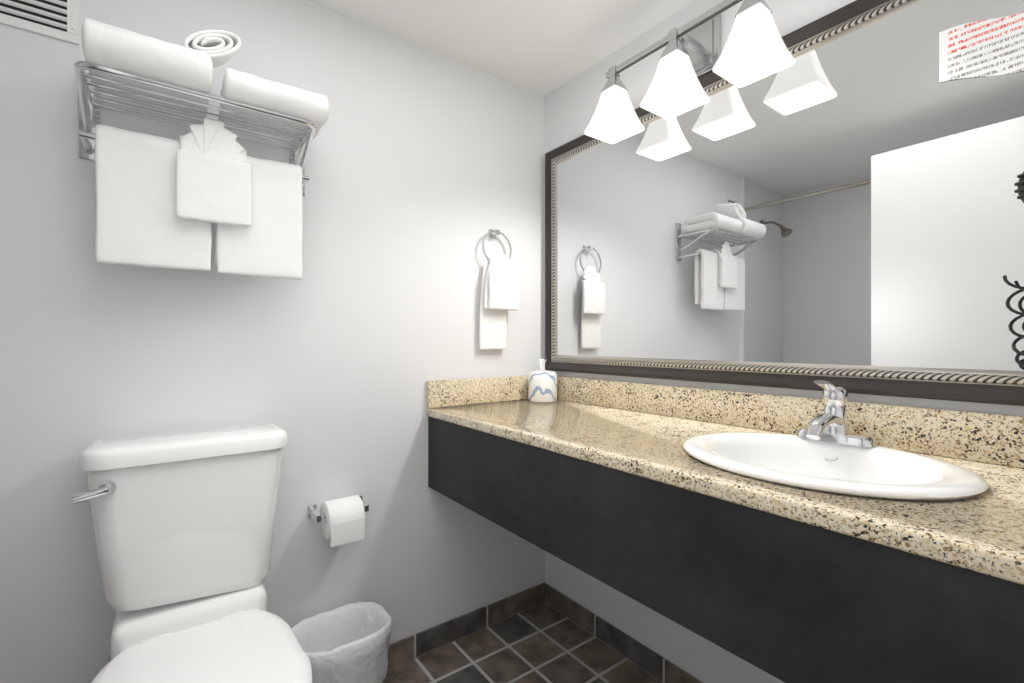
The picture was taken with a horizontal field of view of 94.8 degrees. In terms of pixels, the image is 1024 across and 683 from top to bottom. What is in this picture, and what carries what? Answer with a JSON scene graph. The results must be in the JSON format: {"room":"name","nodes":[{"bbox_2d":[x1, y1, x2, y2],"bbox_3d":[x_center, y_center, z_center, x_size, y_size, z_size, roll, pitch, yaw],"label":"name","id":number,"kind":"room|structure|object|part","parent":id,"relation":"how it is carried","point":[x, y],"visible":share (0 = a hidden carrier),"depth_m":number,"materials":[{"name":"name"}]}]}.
{"room":"bathroom","nodes":[
{"label":"bathroom","id":0,"kind":"room"},
{"bbox_2d":[0,0,543,682],"bbox_3d":[-0.569,0.031,1.581,1.640,2.178,0.120,0,0,-37],"label":"wall","id":1,"kind":"structure","parent":0,"point":[424,170],"depth_m":1.45,"materials":[{"name":"white paint"}]},
{"bbox_2d":[0,0,79,44],"bbox_3d":[-1.119,-0.816,1.095,0.167,0.188,0.011,0,0,-36],"label":"air vent","id":2,"kind":"object","parent":1,"relation":"in","point":[58,19],"visible":1,"depth_m":1.11,"materials":[{"name":"white metal"}]},
{"bbox_2d":[73,18,328,279],"bbox_3d":[-0.767,-0.470,1.195,0.527,0.595,0.265,0,0,-36],"label":"shelf rack","id":3,"kind":"object","parent":1,"relation":"attached to","point":[162,202],"visible":1,"depth_m":1.14,"materials":[{"name":"white fabric"}]},
{"bbox_2d":[81,18,213,118],"bbox_3d":[-0.852,-0.634,1.113,0.230,0.094,0.234,0,0,-36],"label":"towel","id":4,"kind":"object","parent":3,"relation":"hanging from","point":[122,64],"depth_m":1.06,"materials":[{"name":"white fabric"}]},
{"bbox_2d":[218,67,328,143],"bbox_3d":[-0.645,-0.627,1.271,0.241,0.079,0.226,0,0,-36],"label":"towel","id":5,"kind":"object","parent":3,"relation":"hanging from","point":[247,101],"depth_m":1.21,"materials":[{"name":"white fabric"}]},
{"bbox_2d":[308,495,368,546],"bbox_3d":[-0.528,0.545,1.458,0.170,0.118,0.127,0,0,-36],"label":"toilet paper holder","id":6,"kind":"object","parent":1,"relation":"attached to","point":[341,520],"visible":1,"depth_m":1.42,"materials":[{"name":"white paper"}]},
{"bbox_2d":[387,582,545,669],"bbox_3d":[-0.522,1.079,1.535,1.658,0.080,0.010,0,0,-36],"label":"baseboard","id":7,"kind":"structure","parent":1,"relation":"attached to","point":[404,650],"depth_m":1.78,"materials":[{"name":"tile"}]},
{"bbox_2d":[479,229,518,349],"bbox_3d":[-0.054,-0.206,1.841,0.159,0.477,0.076,0,0,-36],"label":"towel ring","id":8,"kind":"object","parent":1,"relation":"attached to","point":[500,290],"visible":1,"depth_m":1.82,"materials":[{"name":"white fabric"}]},
{"bbox_2d":[308,0,693,96],"bbox_3d":[-0.248,-1.088,0.625,2.540,0.060,2.040,0,0,-36],"label":"ceiling","id":9,"kind":"structure","parent":0,"point":[544,48],"depth_m":1.59,"materials":[{"name":"white paint"}]},
{"bbox_2d":[383,602,661,682],"bbox_3d":[-0.248,1.150,0.625,2.540,0.060,2.040,0,0,-36],"label":"floor","id":10,"kind":"structure","parent":0,"point":[544,642],"depth_m":1.66,"materials":[{"name":"tile"}]},
{"bbox_2d":[72,423,311,682],"bbox_3d":[-0.651,0.677,0.975,0.423,0.886,0.754,0,0,-36],"label":"toilet","id":11,"kind":"object","parent":10,"relation":"on","point":[183,522],"visible":1,"depth_m":1.09,"materials":[{"name":"white ceramic"}]},
{"bbox_3d":[-0.930,0.637,1.086,0.107,0.675,0.244,0,0,-36],"label":"lever","id":12,"kind":"part","parent":11,"relation":"part of","materials":[{"name":"silver metal"}]},
{"bbox_3d":[-0.805,0.461,1.189,0.394,0.361,0.180,0,0,-36],"label":"tank","id":13,"kind":"part","parent":11,"relation":"part of","materials":[{"name":"white ceramic"}]},
{"bbox_3d":[-0.616,0.697,0.934,0.387,0.058,0.646,0,0,-36],"label":"seat","id":14,"kind":"part","parent":11,"relation":"part of","materials":[{"name":"white plastic"}]},
{"bbox_2d":[292,601,392,682],"bbox_3d":[-0.506,0.976,1.386,0.289,0.285,0.217,0,0,-36],"label":"trash can","id":15,"kind":"object","parent":10,"relation":"on","point":[348,643],"visible":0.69,"depth_m":1.39,"materials":[{"name":"white plastic"}]},
{"bbox_2d":[544,0,1023,682],"bbox_3d":[0.680,0.031,1.405,0.120,2.178,1.890,0,0,-37],"label":"wall","id":16,"kind":"structure","parent":0,"point":[570,108],"depth_m":1.58,"materials":[{"name":"white paint"}]},
{"bbox_2d":[545,583,702,682],"bbox_3d":[0.675,1.079,1.302,0.010,0.080,1.788,0,0,-36],"label":"baseboard","id":17,"kind":"structure","parent":16,"relation":"attached to","point":[650,661],"depth_m":1.69,"materials":[{"name":"tile"}]},
{"bbox_2d":[584,0,794,143],"bbox_3d":[0.496,-0.826,1.372,0.215,0.288,0.592,0,0,-36],"label":"sconce","id":18,"kind":"object","parent":16,"relation":"attached to","point":[755,49],"visible":1,"depth_m":1.33,"materials":[{"name":"white glass"}]},
{"bbox_3d":[0.333,-0.749,1.531,0.142,0.133,0.142,0,0,-36],"label":"lamp shade","id":19,"kind":"part","parent":18,"relation":"part of","materials":[{"name":"white glass"}]},
{"bbox_3d":[0.466,-0.749,1.350,0.142,0.133,0.142,0,0,-36],"label":"lamp shade","id":20,"kind":"part","parent":18,"relation":"part of","materials":[{"name":"white glass"}]},
{"bbox_3d":[0.600,-0.749,1.169,0.142,0.133,0.142,0,0,-36],"label":"lamp shade","id":21,"kind":"part","parent":18,"relation":"part of","materials":[{"name":"white glass"}]},
{"bbox_2d":[427,375,1023,682],"bbox_3d":[0.450,0.304,1.142,0.560,0.441,1.796,0,0,-36],"label":"bathroom vanity","id":22,"kind":"object","parent":16,"relation":"attached to","point":[834,535],"visible":1,"depth_m":0.87,"materials":[{"name":"wood"}]},
{"bbox_2d":[528,359,556,401],"bbox_3d":[0.124,0.154,1.902,0.116,0.169,0.116,0,0,-36],"label":"tissue box","id":23,"kind":"object","parent":22,"relation":"on","point":[542,384],"visible":0.98,"depth_m":1.85,"materials":[{"name":"white paper"}]},
{"bbox_2d":[683,432,988,551],"bbox_3d":[0.597,0.307,0.939,0.430,0.168,0.500,0,0,-36],"label":"sink","id":24,"kind":"object","parent":22,"relation":"in","point":[865,474],"depth_m":0.88,"materials":[{"name":"white ceramic"}]},
{"bbox_2d":[796,380,877,447],"bbox_3d":[0.690,0.154,1.033,0.154,0.140,0.156,0,0,-36],"label":"faucet","id":25,"kind":"object","parent":22,"relation":"on","point":[829,429],"depth_m":1.04,"materials":[{"name":"silver metal"}]},
{"bbox_2d":[427,375,1023,536],"bbox_3d":[0.450,0.191,1.142,0.560,0.098,1.796,0,0,-36],"label":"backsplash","id":26,"kind":"structure","parent":16,"relation":"attached to","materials":[{"name":"stone"}]},
{"bbox_2d":[545,0,1023,405],"bbox_3d":[0.670,-0.338,1.292,0.029,0.920,1.760,0,0,-36],"label":"mirror","id":27,"kind":"object","parent":16,"relation":"attached to","point":[838,203],"visible":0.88,"depth_m":1.16,"materials":[{"name":"clear glass"}]}
]}

